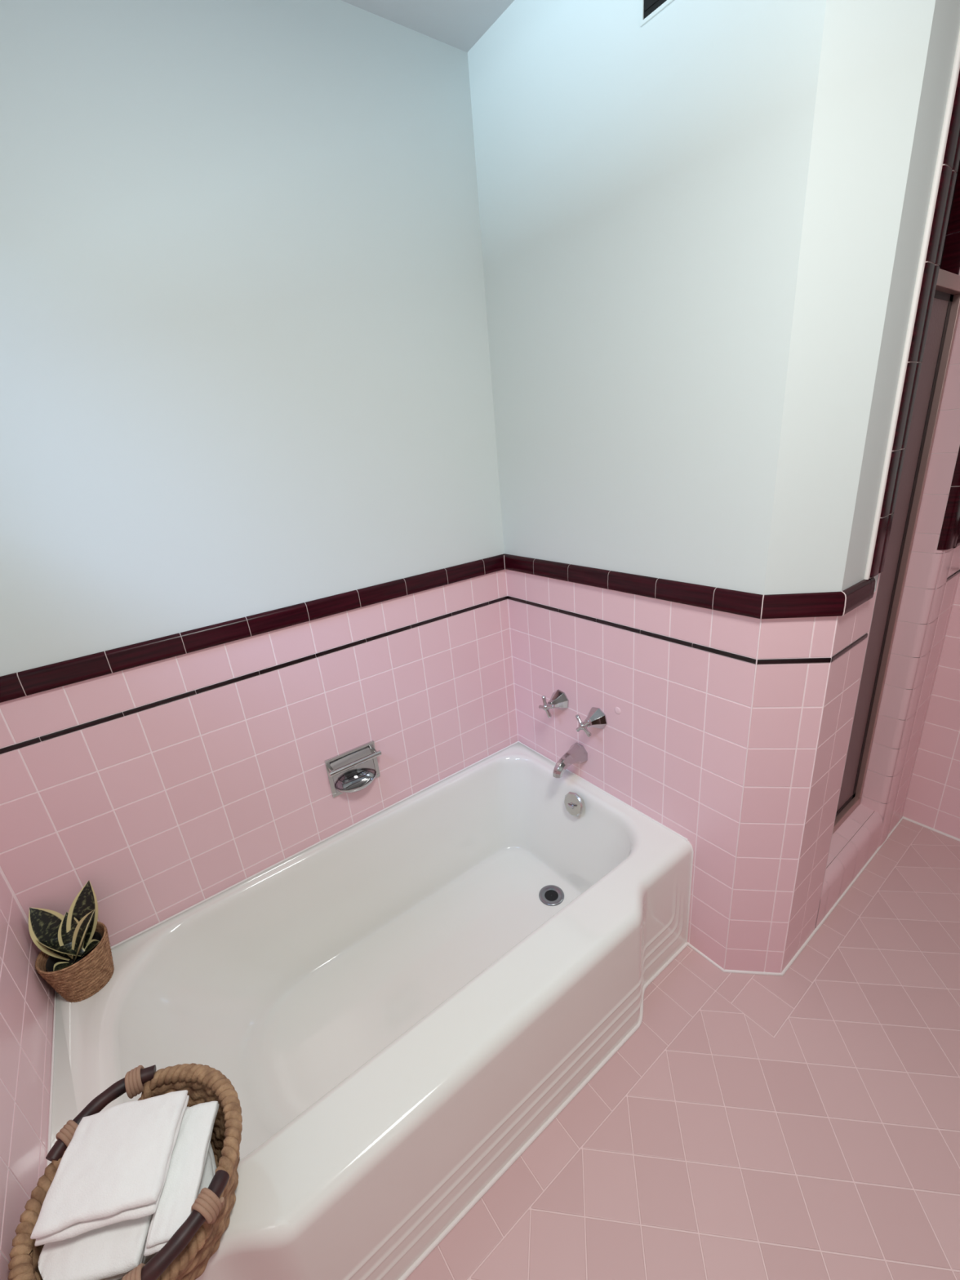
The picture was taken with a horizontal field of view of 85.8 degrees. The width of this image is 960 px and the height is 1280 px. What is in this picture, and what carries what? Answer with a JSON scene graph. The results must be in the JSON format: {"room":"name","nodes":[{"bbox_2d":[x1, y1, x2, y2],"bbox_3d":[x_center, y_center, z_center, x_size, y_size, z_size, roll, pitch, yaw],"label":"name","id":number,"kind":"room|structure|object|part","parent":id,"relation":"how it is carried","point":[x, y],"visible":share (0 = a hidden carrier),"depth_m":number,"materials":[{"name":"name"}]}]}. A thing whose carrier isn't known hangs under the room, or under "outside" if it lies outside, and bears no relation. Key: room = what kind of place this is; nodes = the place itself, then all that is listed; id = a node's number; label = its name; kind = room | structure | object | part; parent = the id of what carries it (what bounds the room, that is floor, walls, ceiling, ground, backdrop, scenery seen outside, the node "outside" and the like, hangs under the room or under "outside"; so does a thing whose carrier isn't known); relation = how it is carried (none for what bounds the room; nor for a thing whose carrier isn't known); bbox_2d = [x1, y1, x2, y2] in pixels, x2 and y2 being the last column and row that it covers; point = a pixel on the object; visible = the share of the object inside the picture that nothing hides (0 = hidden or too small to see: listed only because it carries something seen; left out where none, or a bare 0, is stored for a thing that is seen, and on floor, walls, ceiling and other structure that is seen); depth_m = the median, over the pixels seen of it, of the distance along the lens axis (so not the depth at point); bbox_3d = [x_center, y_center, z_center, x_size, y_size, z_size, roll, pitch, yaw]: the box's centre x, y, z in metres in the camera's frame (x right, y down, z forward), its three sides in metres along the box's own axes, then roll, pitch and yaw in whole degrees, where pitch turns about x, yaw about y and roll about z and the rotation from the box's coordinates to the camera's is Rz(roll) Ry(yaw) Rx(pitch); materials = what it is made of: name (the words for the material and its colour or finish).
{"room":"bathroom","nodes":[
{"label":"bathroom","id":0,"kind":"room"},
{"bbox_2d":[0,872,54,1279],"bbox_3d":[-0.328,0.372,-0.144,0.153,2.420,2.750,-19,24,-33],"label":"wall","id":1,"kind":"structure","parent":0,"point":[26,998],"depth_m":0.93,"materials":[{"name":"pink tile"}]},
{"bbox_2d":[0,0,517,946],"bbox_3d":[0.698,-0.018,0.637,2.843,2.420,2.900,-19,24,-33],"label":"wall","id":2,"kind":"structure","parent":0,"point":[251,539],"depth_m":1.20,"materials":[{"name":"white paint"}]},
{"bbox_3d":[0.324,0.247,0.328,1.469,0.054,2.751,-19,24,-33],"label":"cap tile trim","id":3,"kind":"part","parent":2,"relation":"part of","materials":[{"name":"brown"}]},
{"bbox_2d":[324,740,381,797],"bbox_3d":[-0.376,0.404,1.581,0.166,0.131,0.056,-19,24,-33],"label":"soap dish","id":4,"kind":"object","parent":2,"relation":"attached to","point":[352,771],"visible":1,"depth_m":1.59,"materials":[{"name":"silver metal"}]},
{"bbox_3d":[-0.391,0.397,1.599,0.134,0.111,0.007,-19,24,-33],"label":"panel","id":5,"kind":"part","parent":4,"relation":"part of","materials":[{"name":"silver metal"}]},
{"bbox_2d":[335,769,376,793],"bbox_3d":[-0.372,0.451,1.598,0.136,0.030,0.054,-19,24,-33],"label":"soap tray","id":6,"kind":"object","parent":4,"relation":"on","point":[357,782],"depth_m":1.61,"materials":[{"name":"silver metal"}]},
{"bbox_2d":[341,0,514,52],"bbox_3d":[0.629,-1.186,0.137,2.843,0.120,3.050,-19,24,-33],"label":"ceiling","id":7,"kind":"structure","parent":0,"point":[458,24],"depth_m":1.20,"materials":[{"name":"grey paint"}]},
{"bbox_2d":[405,818,959,1279],"bbox_3d":[0.857,1.183,1.022,2.843,0.121,3.050,-19,24,-33],"label":"floor","id":8,"kind":"structure","parent":0,"point":[803,1123],"depth_m":1.16,"materials":[{"name":"pink tile"}]},
{"bbox_2d":[46,741,693,1279],"bbox_3d":[-0.174,0.874,1.390,1.465,0.387,0.806,-19,24,-33],"label":"bathtub","id":9,"kind":"object","parent":8,"relation":"on","point":[393,1007],"visible":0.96,"depth_m":1.29,"materials":[{"name":"white ceramic"}]},
{"bbox_2d":[28,880,114,1002],"bbox_3d":[-0.927,0.698,1.176,0.136,0.226,0.135,-19,24,-33],"label":"potted plant","id":10,"kind":"object","parent":9,"relation":"on","point":[75,958],"visible":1,"depth_m":1.17,"materials":[{"name":"green plant"}]},
{"bbox_3d":[-0.925,0.722,1.185,0.106,0.024,0.106,-19,24,-33],"label":"pot","id":11,"kind":"part","parent":10,"relation":"part of","materials":[{"name":"grey"}]},
{"bbox_3d":[-0.923,0.749,1.194,0.134,0.117,0.135,-19,24,-33],"label":"woven pot","id":12,"kind":"part","parent":10,"relation":"part of","materials":[{"name":"wicker"}]},
{"bbox_2d":[7,1062,242,1279],"bbox_3d":[-0.503,0.837,0.780,0.291,0.165,0.313,-19,24,-33],"label":"basket","id":13,"kind":"object","parent":9,"relation":"on","point":[186,1255],"visible":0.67,"depth_m":0.76,"materials":[{"name":"brown wicker"}]},
{"bbox_3d":[-0.609,0.756,0.837,0.040,0.029,0.155,11,26,38],"label":"handle rod","id":14,"kind":"part","parent":13,"relation":"part of","materials":[{"name":"brown wood"}]},
{"bbox_2d":[119,1106,217,1279],"bbox_3d":[-0.500,0.861,0.792,0.177,0.080,0.180,-21,26,-36],"label":"folded towel","id":15,"kind":"object","parent":13,"relation":"in","point":[210,1168],"visible":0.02,"depth_m":0.79,"materials":[{"name":"white fabric"}]},
{"bbox_2d":[38,1213,153,1279],"bbox_3d":[-0.533,0.812,0.747,0.138,0.043,0.168,-9,21,-9],"label":"folded towel","id":16,"kind":"object","parent":15,"relation":"on","point":[109,1252],"visible":0.28,"depth_m":0.69,"materials":[{"name":"white fabric"}]},
{"bbox_2d":[143,1101,219,1256],"bbox_3d":[-0.436,0.781,0.762,0.060,0.024,0.164,-9,21,-9],"label":"folded towel","id":17,"kind":"object","parent":13,"relation":"in","point":[181,1187],"visible":0.88,"depth_m":0.75,"materials":[{"name":"white fabric"}]},
{"bbox_2d":[30,1089,189,1246],"bbox_3d":[-0.529,0.759,0.756,0.158,0.040,0.148,-9,21,-8],"label":"folded towel","id":18,"kind":"object","parent":17,"relation":"on","point":[113,1168],"visible":1,"depth_m":0.73,"materials":[{"name":"white fabric"}]},
{"bbox_3d":[-0.406,0.794,0.682,0.041,0.029,0.160,10,25,36],"label":"handle rod","id":19,"kind":"part","parent":13,"relation":"part of","materials":[{"name":"brown wood"}]},
{"bbox_3d":[0.299,0.549,1.707,0.019,0.023,0.030,-19,24,-33],"label":"trip lever","id":20,"kind":"part","parent":9,"relation":"part of","materials":[{"name":"silver metal"}]},
{"bbox_3d":[0.309,0.544,1.710,0.026,0.080,0.078,-19,24,-33],"label":"overflow plate","id":21,"kind":"part","parent":9,"relation":"part of","materials":[{"name":"silver metal"}]},
{"bbox_2d":[467,0,959,973],"bbox_3d":[0.497,-0.301,1.445,0.342,2.420,0.990,-19,24,-33],"label":"wall","id":22,"kind":"structure","parent":0,"point":[713,233],"depth_m":1.13,"materials":[{"name":"white paint"}]},
{"bbox_2d":[538,689,568,717],"bbox_3d":[0.241,0.213,1.720,0.082,0.072,0.072,-19,24,-33],"label":"handle","id":23,"kind":"object","parent":22,"relation":"attached to","point":[558,700],"visible":1,"depth_m":1.71,"materials":[{"name":"silver metal"}]},
{"bbox_3d":[0.213,0.200,1.704,0.013,0.033,0.024,-12,21,-17],"label":"handle arm","id":24,"kind":"part","parent":23,"relation":"part of","materials":[{"name":"silver metal"}]},
{"bbox_3d":[0.226,0.240,1.707,0.024,0.033,0.013,10,25,35],"label":"handle arm","id":25,"kind":"part","parent":23,"relation":"part of","materials":[{"name":"silver metal"}]},
{"bbox_3d":[0.230,0.218,1.688,0.013,0.023,0.033,-23,27,-39],"label":"handle arm","id":26,"kind":"part","parent":23,"relation":"part of","materials":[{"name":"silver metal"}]},
{"bbox_2d":[552,742,587,777],"bbox_3d":[0.285,0.397,1.705,0.133,0.068,0.068,-19,24,-33],"label":"tub spout","id":27,"kind":"object","parent":22,"relation":"attached to","point":[576,753],"visible":1,"depth_m":1.69,"materials":[{"name":"silver metal"}]},
{"bbox_2d":[575,706,607,736],"bbox_3d":[0.338,0.255,1.599,0.082,0.073,0.073,-19,24,-33],"label":"handle","id":28,"kind":"object","parent":22,"relation":"attached to","point":[596,717],"visible":1,"depth_m":1.59,"materials":[{"name":"silver metal"}]},
{"bbox_3d":[0.306,0.246,1.590,0.013,0.029,0.030,-15,22,-24],"label":"handle arm","id":29,"kind":"part","parent":28,"relation":"part of","materials":[{"name":"silver metal"}]},
{"bbox_3d":[0.326,0.279,1.578,0.030,0.029,0.013,14,28,42],"label":"handle arm","id":30,"kind":"part","parent":28,"relation":"part of","materials":[{"name":"silver metal"}]},
{"bbox_3d":[0.323,0.252,1.568,0.030,0.030,0.013,14,28,42],"label":"handle arm","id":31,"kind":"part","parent":28,"relation":"part of","materials":[{"name":"silver metal"}]},
{"bbox_2d":[640,0,674,26],"bbox_3d":[0.372,-1.219,0.861,0.004,0.169,0.246,-19,24,-33],"label":"air vent","id":32,"kind":"object","parent":22,"relation":"in","point":[649,9],"visible":1,"depth_m":0.96,"materials":[{"name":"white metal"}]},
{"bbox_3d":[0.412,-0.156,1.385,1.026,0.053,0.240,11,26,37],"label":"cap tile trim","id":33,"kind":"part","parent":22,"relation":"part of","materials":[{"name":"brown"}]},
{"bbox_2d":[687,816,959,976],"bbox_3d":[1.660,1.008,1.106,1.085,0.012,1.998,-19,24,-33],"label":"baseboard","id":34,"kind":"structure","parent":22,"relation":"attached to","point":[827,915],"depth_m":1.59,"materials":[{"name":"white"}]},
{"bbox_3d":[0.848,-0.634,1.000,0.049,1.027,0.115,4,22,23],"label":"jamb trim","id":35,"kind":"part","parent":22,"relation":"part of","materials":[{"name":"white paint"}]},
{"bbox_2d":[814,804,882,928],"bbox_3d":[1.176,0.728,1.738,0.492,0.177,0.132,-19,24,-33],"label":"shower curb","id":36,"kind":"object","parent":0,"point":[856,839],"depth_m":1.70,"materials":[{"name":"pink tile"}]},
{"bbox_2d":[860,160,959,848],"bbox_3d":[1.516,-0.271,1.102,0.900,2.420,2.750,-19,24,-33],"label":"wall","id":37,"kind":"structure","parent":0,"point":[913,773],"depth_m":1.67,"materials":[{"name":"pink tile"}]},
{"bbox_2d":[832,268,959,833],"bbox_3d":[1.088,-0.095,1.446,0.478,1.590,0.032,-19,24,-33],"label":"shower door","id":38,"kind":"structure","parent":37,"relation":"attached to","point":[945,311],"depth_m":1.48,"materials":[{"name":"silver metal"}]},
{"bbox_3d":[1.309,-0.770,1.312,0.098,1.074,0.027,-19,24,-33],"label":"jamb trim","id":39,"kind":"part","parent":37,"relation":"part of","materials":[{"name":"red tile"}]},
{"bbox_3d":[1.244,-0.364,1.524,0.005,1.967,0.042,-19,24,-33],"label":"jamb trim","id":40,"kind":"part","parent":37,"relation":"part of","materials":[{"name":"red tile"}]},
{"bbox_3d":[1.981,-0.117,0.875,0.191,0.054,1.774,-19,24,-33],"label":"cap tile trim","id":41,"kind":"part","parent":37,"relation":"part of","materials":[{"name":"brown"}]}
]}

